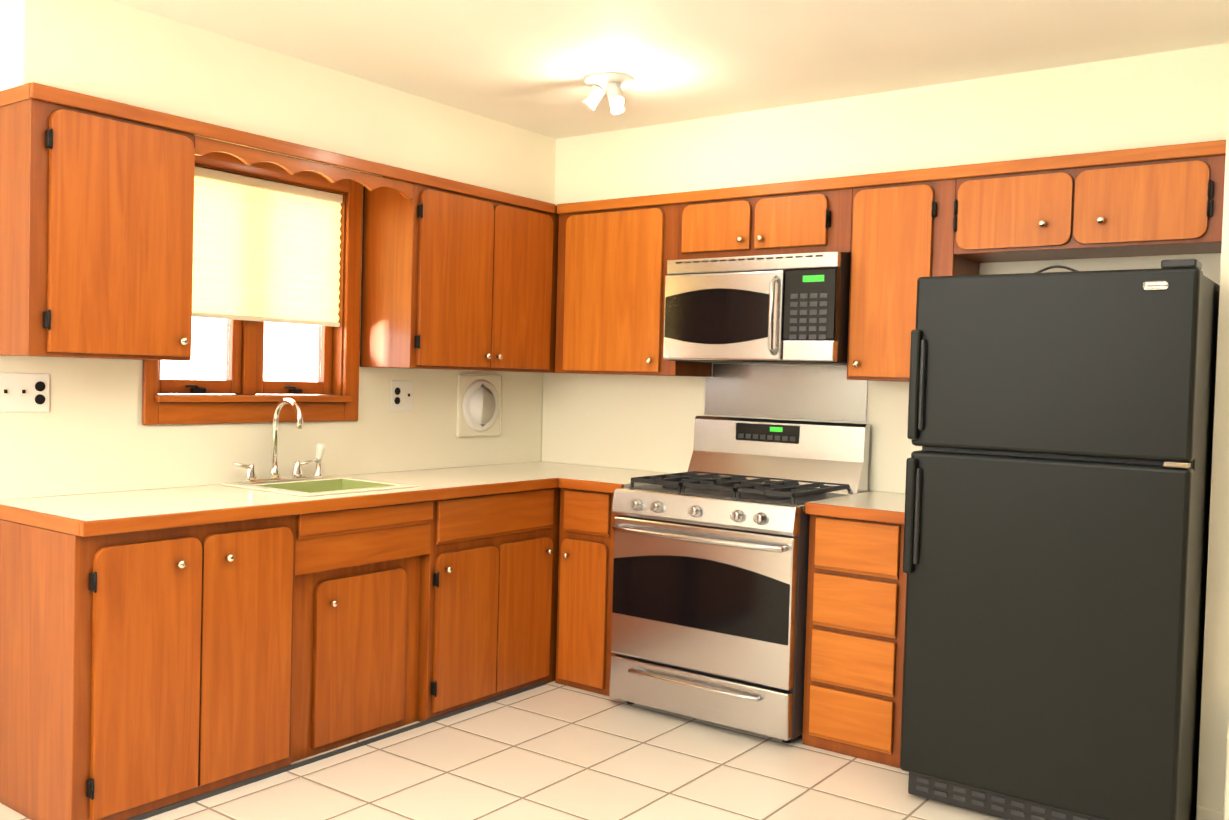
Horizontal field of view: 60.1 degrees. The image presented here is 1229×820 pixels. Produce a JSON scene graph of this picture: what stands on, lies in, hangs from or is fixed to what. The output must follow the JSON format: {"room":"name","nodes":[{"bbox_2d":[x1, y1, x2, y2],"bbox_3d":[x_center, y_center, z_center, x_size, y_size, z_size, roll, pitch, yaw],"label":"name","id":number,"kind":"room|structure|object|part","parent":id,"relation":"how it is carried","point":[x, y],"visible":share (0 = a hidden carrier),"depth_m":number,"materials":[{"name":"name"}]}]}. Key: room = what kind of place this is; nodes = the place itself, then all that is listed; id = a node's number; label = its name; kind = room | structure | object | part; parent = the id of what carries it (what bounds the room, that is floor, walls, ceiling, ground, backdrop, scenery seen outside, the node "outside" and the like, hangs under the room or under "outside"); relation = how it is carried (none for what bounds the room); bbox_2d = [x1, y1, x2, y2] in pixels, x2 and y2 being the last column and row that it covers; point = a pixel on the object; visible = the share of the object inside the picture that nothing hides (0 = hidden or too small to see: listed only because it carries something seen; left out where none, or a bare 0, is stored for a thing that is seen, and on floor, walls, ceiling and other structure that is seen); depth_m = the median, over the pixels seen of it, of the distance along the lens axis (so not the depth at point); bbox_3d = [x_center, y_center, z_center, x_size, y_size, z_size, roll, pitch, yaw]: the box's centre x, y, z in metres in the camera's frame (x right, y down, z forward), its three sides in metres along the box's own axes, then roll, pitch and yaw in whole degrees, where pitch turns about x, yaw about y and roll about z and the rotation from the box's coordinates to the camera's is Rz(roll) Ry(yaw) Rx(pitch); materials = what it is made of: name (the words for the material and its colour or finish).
{"room":"kitchen","nodes":[
{"label":"kitchen","id":0,"kind":"room"},
{"bbox_2d":[0,186,542,499],"bbox_3d":[-2.341,-0.044,2.941,0.150,2.490,6.750,3,2,36],"label":"wall","id":1,"kind":"structure","parent":0,"point":[140,372],"depth_m":3.81,"materials":[{"name":"paint"}]},
{"bbox_2d":[0,82,203,360],"bbox_3d":[-1.674,-0.565,3.404,0.326,0.794,0.526,3,2,36],"label":"upper cabinet","id":2,"kind":"object","parent":1,"relation":"attached to","point":[96,221],"depth_m":3.24,"materials":[{"name":"brown wood"}]},
{"bbox_2d":[142,152,362,424],"bbox_3d":[-1.407,-0.466,4.133,0.190,1.025,0.956,3,2,36],"label":"window","id":3,"kind":"structure","parent":1,"relation":"in","point":[233,397],"depth_m":4.18,"materials":[{"name":"brown wood"}]},
{"bbox_3d":[-1.437,-0.484,4.140,0.004,0.737,0.726,3,2,36],"label":"glass","id":4,"kind":"part","parent":3,"relation":"part of","materials":[{"name":"clear glass"}]},
{"bbox_2d":[192,166,342,326],"bbox_3d":[-1.387,-0.618,4.102,0.032,0.547,0.808,3,2,36],"label":"window blind","id":5,"kind":"object","parent":3,"relation":"attached to","point":[266,251],"visible":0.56,"depth_m":4.13,"materials":[{"name":"white fabric"}]},
{"bbox_2d":[0,356,542,499],"bbox_3d":[-1.178,0.047,4.401,0.003,0.457,2.710,3,2,36],"label":"backsplash","id":6,"kind":"structure","parent":1,"relation":"attached to","point":[85,434],"depth_m":3.96,"materials":[{"name":"beige laminate"}]},
{"bbox_2d":[0,373,49,412],"bbox_3d":[-1.894,-0.055,3.401,0.016,0.126,0.170,3,2,36],"label":"electrical outlet plate","id":7,"kind":"object","parent":6,"relation":"attached to","point":[24,392],"visible":1,"depth_m":3.41,"materials":[{"name":"white plastic"}]},
{"bbox_2d":[390,380,413,410],"bbox_3d":[-0.937,-0.062,4.705,0.016,0.136,0.135,3,2,36],"label":"electrical outlet plate","id":8,"kind":"object","parent":6,"relation":"attached to","point":[402,396],"visible":1,"depth_m":4.70,"materials":[{"name":"white plastic"}]},
{"bbox_2d":[457,374,501,437],"bbox_3d":[-0.642,-0.021,5.103,0.025,0.300,0.295,3,2,36],"label":"vent cover","id":9,"kind":"object","parent":6,"relation":"attached to","point":[479,404],"visible":1,"depth_m":5.08,"materials":[{"name":"beige plastic"}]},
{"bbox_2d":[360,170,558,372],"bbox_3d":[-0.684,-0.577,4.753,0.326,0.794,0.869,3,2,36],"label":"upper cabinet","id":10,"kind":"object","parent":1,"relation":"attached to","point":[456,275],"depth_m":4.50,"materials":[{"name":"brown wood"}]},
{"bbox_2d":[0,0,555,203],"bbox_3d":[-1.037,-1.133,4.289,0.270,0.322,2.716,3,2,36],"label":"soffit","id":11,"kind":"structure","parent":0,"point":[114,51],"depth_m":3.74,"materials":[{"name":"paint"}]},
{"bbox_2d":[0,681,1195,819],"bbox_3d":[-0.120,1.361,1.324,5.750,0.100,6.750,3,2,36],"label":"floor","id":12,"kind":"structure","parent":0,"point":[553,750],"depth_m":3.60,"materials":[{"name":"tile"}]},
{"bbox_2d":[0,514,303,819],"bbox_3d":[-1.532,0.774,3.451,0.606,0.872,0.741,3,2,36],"label":"base cabinet","id":13,"kind":"object","parent":12,"relation":"on","point":[146,674],"depth_m":3.18,"materials":[{"name":"brown wood"}]},
{"bbox_2d":[300,523,423,766],"bbox_3d":[-1.151,0.853,4.019,0.556,0.700,0.624,3,2,36],"label":"base cabinet","id":14,"kind":"object","parent":12,"relation":"on","point":[364,590],"depth_m":3.85,"materials":[{"name":"brown wood"}]},
{"bbox_2d":[328,487,559,726],"bbox_3d":[-0.731,0.763,4.543,0.606,0.872,0.719,3,2,36],"label":"base cabinet","id":15,"kind":"object","parent":12,"relation":"on","point":[490,560],"depth_m":4.30,"materials":[{"name":"brown wood"}]},
{"bbox_2d":[556,539,558,639],"bbox_3d":[-0.334,0.758,5.084,0.606,0.872,0.624,3,2,36],"label":"base cabinet","id":16,"kind":"object","parent":12,"relation":"on","point":[557,540],"depth_m":4.71,"materials":[{"name":"brown wood"}]},
{"bbox_2d":[0,461,671,536],"bbox_3d":[-0.790,0.316,4.122,0.972,0.042,2.708,3,2,36],"label":"countertop","id":17,"kind":"structure","parent":16,"relation":"on","point":[93,514],"depth_m":3.62,"materials":[{"name":"beige laminate"}]},
{"bbox_2d":[232,398,317,482],"bbox_3d":[-1.254,0.115,4.049,0.189,0.321,0.383,3,2,36],"label":"faucet","id":18,"kind":"object","parent":17,"relation":"on","point":[274,474],"visible":1,"depth_m":4.08,"materials":[{"name":"silver metal"}]},
{"bbox_2d":[220,475,418,496],"bbox_3d":[-1.116,0.377,4.034,0.505,0.192,0.535,3,2,36],"label":"sink","id":19,"kind":"object","parent":17,"relation":"in","point":[324,485],"visible":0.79,"depth_m":4.12,"materials":[{"name":"green ceramic"}]},
{"bbox_2d":[313,443,325,477],"bbox_3d":[-1.183,0.202,4.252,0.054,0.139,0.037,3,2,36],"label":"side spray","id":20,"kind":"object","parent":19,"relation":"on","point":[320,448],"visible":0.98,"depth_m":4.24,"materials":[{"name":"silver metal"}]},
{"bbox_2d":[555,488,618,695],"bbox_3d":[0.056,0.778,4.792,0.362,0.871,0.634,3,2,36],"label":"base cabinet","id":21,"kind":"object","parent":12,"relation":"on","point":[584,653],"visible":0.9,"depth_m":4.57,"materials":[{"name":"brown wood"}]},
{"bbox_2d":[609,416,869,742],"bbox_3d":[0.497,0.641,4.370,0.823,1.193,0.728,3,2,36],"label":"range","id":22,"kind":"object","parent":12,"relation":"on","point":[710,579],"visible":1,"depth_m":4.16,"materials":[{"name":"silver metal"}]},
{"bbox_2d":[802,514,906,767],"bbox_3d":[1.040,0.826,4.087,0.388,0.871,0.606,3,2,36],"label":"drawers","id":23,"kind":"object","parent":12,"relation":"on","point":[855,635],"visible":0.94,"depth_m":3.84,"materials":[{"name":"brown wood"}]},
{"bbox_2d":[805,491,904,523],"bbox_3d":[1.054,0.369,4.058,0.408,0.042,0.631,3,2,36],"label":"countertop","id":24,"kind":"structure","parent":23,"relation":"on","point":[879,506],"depth_m":3.88,"materials":[{"name":"beige laminate"}]},
{"bbox_2d":[900,259,1219,819],"bbox_3d":[1.505,0.417,3.514,0.806,1.747,0.863,3,2,36],"label":"refrigerator","id":25,"kind":"object","parent":12,"relation":"on","point":[1057,499],"visible":1,"depth_m":3.16,"materials":[{"name":"black metal"}]},
{"bbox_2d":[1223,725,1228,819],"bbox_3d":[2.253,1.127,2.809,1.100,0.410,0.140,3,2,36],"label":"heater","id":26,"kind":"object","parent":12,"relation":"on","point":[1226,806],"visible":1,"depth_m":3.08,"materials":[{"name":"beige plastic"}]},
{"bbox_2d":[110,0,1228,138],"bbox_3d":[-0.049,-1.226,1.248,5.750,0.100,6.750,3,2,36],"label":"ceiling","id":27,"kind":"structure","parent":0,"point":[529,65],"depth_m":3.58,"materials":[{"name":"paint"}]},
{"bbox_2d":[581,72,633,114],"bbox_3d":[-0.019,-1.198,4.040,0.190,0.120,0.198,3,2,36],"label":"ceiling spotlight","id":28,"kind":"object","parent":27,"relation":"attached to","point":[613,84],"visible":1,"depth_m":3.99,"materials":[{"name":"white plastic"}]},
{"bbox_2d":[541,253,1220,493],"bbox_3d":[0.927,-0.004,4.636,3.115,2.490,0.150,3,2,36],"label":"wall","id":29,"kind":"structure","parent":0,"point":[1211,265],"depth_m":4.02,"materials":[{"name":"paint"}]},
{"bbox_2d":[556,222,580,373],"bbox_3d":[-0.326,-0.582,5.241,0.326,0.794,0.341,3,2,36],"label":"upper cabinet","id":30,"kind":"object","parent":29,"relation":"attached to","point":[557,223],"depth_m":5.06,"materials":[{"name":"brown wood"}]},
{"bbox_2d":[555,193,711,376],"bbox_3d":[0.087,-0.562,4.947,0.683,0.794,0.326,3,2,36],"label":"upper cabinet","id":31,"kind":"object","parent":29,"relation":"attached to","point":[613,254],"depth_m":4.81,"materials":[{"name":"brown wood"}]},
{"bbox_2d":[679,185,754,258],"bbox_3d":[0.517,-0.790,4.629,0.368,0.295,0.326,3,2,36],"label":"upper cabinet","id":32,"kind":"object","parent":29,"relation":"attached to","point":[713,223],"depth_m":4.49,"materials":[{"name":"brown wood"}]},
{"bbox_2d":[541,373,921,492],"bbox_3d":[0.533,0.081,4.831,2.244,0.457,0.004,3,2,36],"label":"backsplash","id":33,"kind":"structure","parent":29,"relation":"attached to","point":[642,422],"depth_m":5.12,"materials":[{"name":"beige laminate"}]},
{"bbox_2d":[704,364,867,422],"bbox_3d":[0.738,-0.081,4.674,0.790,0.237,0.003,3,2,36],"label":"backsplash panel","id":34,"kind":"object","parent":29,"relation":"attached to","point":[818,392],"visible":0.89,"depth_m":4.66,"materials":[{"name":"silver metal"}]},
{"bbox_2d":[751,176,854,255],"bbox_3d":[0.840,-0.774,4.393,0.432,0.295,0.326,3,2,36],"label":"upper cabinet","id":35,"kind":"object","parent":29,"relation":"attached to","point":[805,216],"depth_m":4.25,"materials":[{"name":"brown wood"}]},
{"bbox_2d":[662,251,850,364],"bbox_3d":[0.637,-0.413,4.452,0.790,0.429,0.472,3,2,36],"label":"microwave","id":36,"kind":"object","parent":35,"relation":"attached to","point":[793,308],"visible":0.98,"depth_m":4.26,"materials":[{"name":"silver metal"}]},
{"bbox_2d":[847,165,979,381],"bbox_3d":[1.170,-0.508,4.153,0.406,0.794,0.326,3,2,36],"label":"upper cabinet","id":37,"kind":"object","parent":29,"relation":"attached to","point":[896,235],"depth_m":4.03,"materials":[{"name":"brown wood"}]},
{"bbox_2d":[955,154,1086,263],"bbox_3d":[1.507,-0.728,3.904,0.413,0.322,0.326,3,2,36],"label":"upper cabinet","id":38,"kind":"object","parent":29,"relation":"attached to","point":[1022,209],"depth_m":3.77,"materials":[{"name":"brown wood"}]},
{"bbox_2d":[1075,140,1225,257],"bbox_3d":[1.865,-0.710,3.641,0.476,0.322,0.326,3,2,36],"label":"upper cabinet","id":39,"kind":"object","parent":29,"relation":"attached to","point":[1167,199],"depth_m":3.52,"materials":[{"name":"brown wood"}]},
{"bbox_2d":[554,43,1228,204],"bbox_3d":[0.942,-1.080,4.355,2.845,0.322,0.270,3,2,36],"label":"soffit","id":40,"kind":"structure","parent":0,"point":[1174,97],"depth_m":4.02,"materials":[{"name":"paint"}]},
{"bbox_2d":[1196,89,1228,816],"bbox_3d":[3.021,0.110,2.760,2.485,2.490,0.700,3,2,36],"label":"wall","id":41,"kind":"structure","parent":0,"point":[1214,722],"depth_m":3.21,"materials":[{"name":"paint"}]},
{"bbox_2d":[1196,805,1223,819],"bbox_3d":[1.806,1.258,3.219,0.073,0.100,0.014,3,2,36],"label":"baseboard","id":42,"kind":"structure","parent":41,"relation":"attached to","point":[1205,813],"depth_m":3.21,"materials":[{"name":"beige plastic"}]},
{"label":"outside","id":43,"kind":"structure","parent":0,"visible":0},
{"bbox_2d":[160,317,318,394],"bbox_3d":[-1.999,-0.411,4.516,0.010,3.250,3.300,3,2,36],"label":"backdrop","id":44,"kind":"structure","parent":43,"point":[214,356],"depth_m":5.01,"materials":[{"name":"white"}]}
]}

